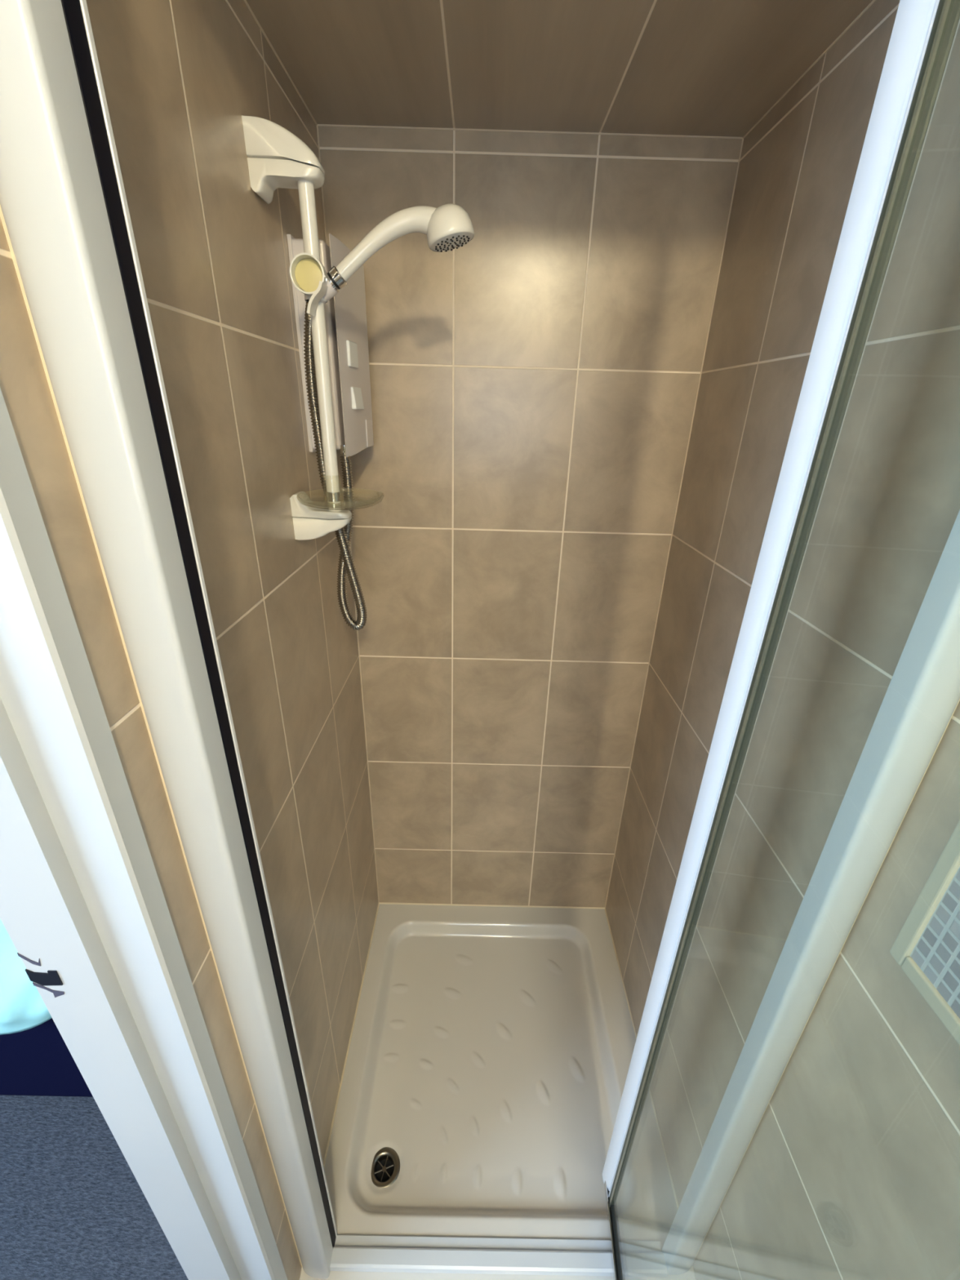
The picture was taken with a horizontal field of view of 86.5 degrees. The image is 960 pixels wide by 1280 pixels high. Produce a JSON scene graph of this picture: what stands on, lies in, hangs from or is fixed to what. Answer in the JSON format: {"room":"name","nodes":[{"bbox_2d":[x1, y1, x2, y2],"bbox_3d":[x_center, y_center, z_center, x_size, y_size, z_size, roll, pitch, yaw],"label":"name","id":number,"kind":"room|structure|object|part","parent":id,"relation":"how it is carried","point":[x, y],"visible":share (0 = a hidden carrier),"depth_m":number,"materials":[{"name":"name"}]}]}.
{"room":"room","nodes":[
{"label":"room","id":0,"kind":"room"},
{"bbox_2d":[0,1094,188,1279],"bbox_3d":[-1.935,1.250,1.017,3.200,0.050,5.500,1,24,0],"label":"floor","id":1,"kind":"structure","parent":0,"point":[73,1206],"depth_m":1.10,"materials":[{"name":"blue carpet"}]},
{"bbox_2d":[0,1017,93,1097],"bbox_3d":[-1.623,0.566,2.037,2.000,0.380,1.875,1,24,0],"label":"bed","id":2,"kind":"object","parent":1,"relation":"on","point":[37,1060],"visible":0.02,"depth_m":1.20,"materials":[{"name":"blue fabric"}]},
{"bbox_2d":[0,919,52,1035],"bbox_3d":[-1.635,0.297,1.887,2.170,0.309,1.965,1,24,0],"label":"duvet","id":3,"kind":"object","parent":2,"relation":"on","point":[22,1007],"visible":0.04,"depth_m":1.01,"materials":[{"name":"teal fabric"}]},
{"bbox_2d":[298,903,696,1279],"bbox_3d":[0.035,1.076,1.316,0.733,0.119,0.790,1,24,0],"label":"shower tray","id":4,"kind":"object","parent":1,"relation":"on","point":[491,1051],"visible":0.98,"depth_m":1.23,"materials":[{"name":"white plastic"}]},
{"bbox_2d":[0,0,959,1279],"bbox_3d":[0.059,0.304,0.577,0.733,1.894,0.058,1,24,0],"label":"frame","id":5,"kind":"object","parent":4,"relation":"on","point":[64,205],"visible":1,"depth_m":0.45,"materials":[{"name":"white metal"}]},
{"bbox_3d":[0.035,1.160,0.964,0.624,0.014,0.045,1,24,0],"label":"rail","id":6,"kind":"part","parent":5,"relation":"part of","materials":[{"name":"white metal"}]},
{"bbox_2d":[602,0,959,1279],"bbox_3d":[0.261,0.410,0.373,0.025,1.845,0.690,3,24,4],"label":"shower door","id":7,"kind":"structure","parent":5,"relation":"attached to","point":[923,33],"depth_m":0.46,"materials":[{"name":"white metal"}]},
{"bbox_3d":[0.230,1.240,0.754,0.002,0.018,0.644,3,24,4],"label":"rail","id":8,"kind":"part","parent":7,"relation":"part of","materials":[{"name":"silver metal"}]},
{"bbox_3d":[0.246,1.242,0.751,0.003,0.018,0.640,3,24,4],"label":"trim","id":9,"kind":"part","parent":7,"relation":"part of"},
{"bbox_2d":[0,0,378,1279],"bbox_3d":[-0.357,0.203,0.917,0.100,2.020,0.810,1,24,0],"label":"wall","id":10,"kind":"structure","parent":0,"point":[180,77],"depth_m":0.62,"materials":[{"name":"beige tile"}]},
{"bbox_2d":[0,387,287,1279],"bbox_3d":[-0.368,0.353,0.520,0.126,2.070,0.036,1,24,0],"label":"door frame","id":11,"kind":"structure","parent":10,"relation":"in","point":[83,907],"depth_m":0.47,"materials":[{"name":"white paint"}]},
{"bbox_3d":[-0.416,0.322,0.489,0.028,0.023,0.004,1,24,0],"label":"strike plate","id":12,"kind":"part","parent":11,"relation":"part of","materials":[{"name":"black metal"}]},
{"bbox_2d":[241,115,351,540],"bbox_3d":[-0.244,-0.397,0.725,0.095,0.514,0.060,1,24,0],"label":"riser rail","id":13,"kind":"object","parent":10,"relation":"attached to","point":[277,158],"visible":0.95,"depth_m":0.67,"materials":[{"name":"white plastic"}]},
{"bbox_3d":[-0.217,-0.454,0.680,0.025,0.037,0.024,1,24,0],"label":"lever","id":14,"kind":"part","parent":13,"relation":"part of","materials":[{"name":"white plastic"}]},
{"bbox_3d":[-0.228,-0.393,0.737,0.020,0.422,0.020,1,24,0],"label":"rail","id":15,"kind":"part","parent":13,"relation":"part of","materials":[{"name":"white plastic"}]},
{"bbox_2d":[320,278,337,303],"bbox_3d":[-0.213,-0.479,0.698,0.038,0.036,0.026,1,24,0],"label":"holder","id":16,"kind":"object","parent":13,"relation":"on","point":[329,292],"depth_m":0.69,"materials":[{"name":"white plastic"}]},
{"bbox_2d":[296,474,383,510],"bbox_3d":[-0.216,-0.231,0.795,0.131,0.046,0.147,1,24,0],"label":"soap dish","id":17,"kind":"object","parent":13,"relation":"attached to","point":[331,496],"visible":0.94,"depth_m":0.78,"materials":[{"name":"clear plastic"}]},
{"bbox_3d":[-0.217,-0.220,0.800,0.131,0.016,0.147,1,24,0],"label":"dish","id":18,"kind":"part","parent":17,"relation":"part of","materials":[{"name":"clear plastic"}]},
{"bbox_2d":[326,203,474,292],"bbox_3d":[-0.110,-0.517,0.680,0.205,0.101,0.063,1,24,0],"label":"shower head","id":19,"kind":"object","parent":13,"relation":"on","point":[446,227],"visible":1,"depth_m":0.66},
{"bbox_3d":[-0.119,-0.524,0.677,0.150,0.084,0.032,1,24,0],"label":"handle","id":20,"kind":"part","parent":19,"relation":"part of","materials":[{"name":"white plastic"}]},
{"bbox_2d":[286,233,373,458],"bbox_3d":[-0.247,-0.494,0.901,0.084,0.316,0.184,1,24,0],"label":"shower","id":21,"kind":"object","parent":10,"relation":"attached to","point":[345,313],"visible":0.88,"depth_m":0.85,"materials":[{"name":"white plastic"}]},
{"bbox_3d":[-0.286,-0.498,0.898,0.006,0.304,0.180,1,24,0],"label":"wall plate","id":22,"kind":"part","parent":21,"relation":"part of","materials":[{"name":"white plastic"}]},
{"bbox_2d":[303,299,367,630],"bbox_3d":[-0.236,-0.260,0.859,0.059,0.530,0.120,10,25,18],"label":"shower hose","id":23,"kind":"object","parent":21,"relation":"attached to","point":[346,566],"visible":0.77,"depth_m":0.89,"materials":[{"name":"silver metal"}]},
{"bbox_2d":[339,444,346,458],"bbox_3d":[-0.236,-0.328,0.889,0.017,0.022,0.017,1,24,0],"label":"outlet","id":24,"kind":"object","parent":21,"relation":"attached to","point":[342,447],"depth_m":0.88,"materials":[{"name":"silver metal"}]},
{"bbox_3d":[-0.212,-0.396,0.976,0.003,0.048,0.040,3,24,2],"label":"badge panel","id":25,"kind":"part","parent":21,"relation":"part of","materials":[{"name":"white plastic"}]},
{"bbox_2d":[318,126,742,907],"bbox_3d":[0.062,0.032,1.325,0.733,2.020,0.080,1,24,0],"label":"wall","id":26,"kind":"structure","parent":0,"point":[534,380],"depth_m":1.11,"materials":[{"name":"beige tile"}]},
{"bbox_2d":[246,0,872,137],"bbox_3d":[0.085,-0.732,0.501,0.733,0.050,0.800,1,24,0],"label":"ceiling","id":27,"kind":"structure","parent":0,"point":[704,68],"depth_m":0.69,"materials":[{"name":"brown tile"}]},
{"bbox_2d":[605,0,959,1279],"bbox_3d":[0.466,0.410,0.079,0.080,2.370,2.500,1,24,0],"label":"wall","id":28,"kind":"structure","parent":0,"point":[850,1170],"depth_m":0.66,"materials":[{"name":"beige tile"}]},
{"bbox_2d":[323,902,679,1209],"bbox_3d":[0.037,1.008,1.321,0.740,0.007,0.733,1,24,0],"label":"trim","id":29,"kind":"structure","parent":28,"relation":"attached to","point":[381,903],"depth_m":1.41,"materials":[{"name":"white plastic"}]},
{"bbox_2d":[243,0,875,907],"bbox_3d":[0.061,0.148,0.918,0.737,1.902,0.762,1,24,0],"label":"trim","id":30,"kind":"structure","parent":28,"relation":"attached to","point":[868,6],"depth_m":0.88,"materials":[{"name":"beige tile"}]},
{"bbox_2d":[889,819,959,1045],"bbox_3d":[0.427,0.184,0.270,0.007,0.456,0.353,1,24,0],"label":"air vent","id":31,"kind":"object","parent":28,"relation":"attached to","point":[926,948],"visible":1,"depth_m":0.47,"materials":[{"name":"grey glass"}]}
]}

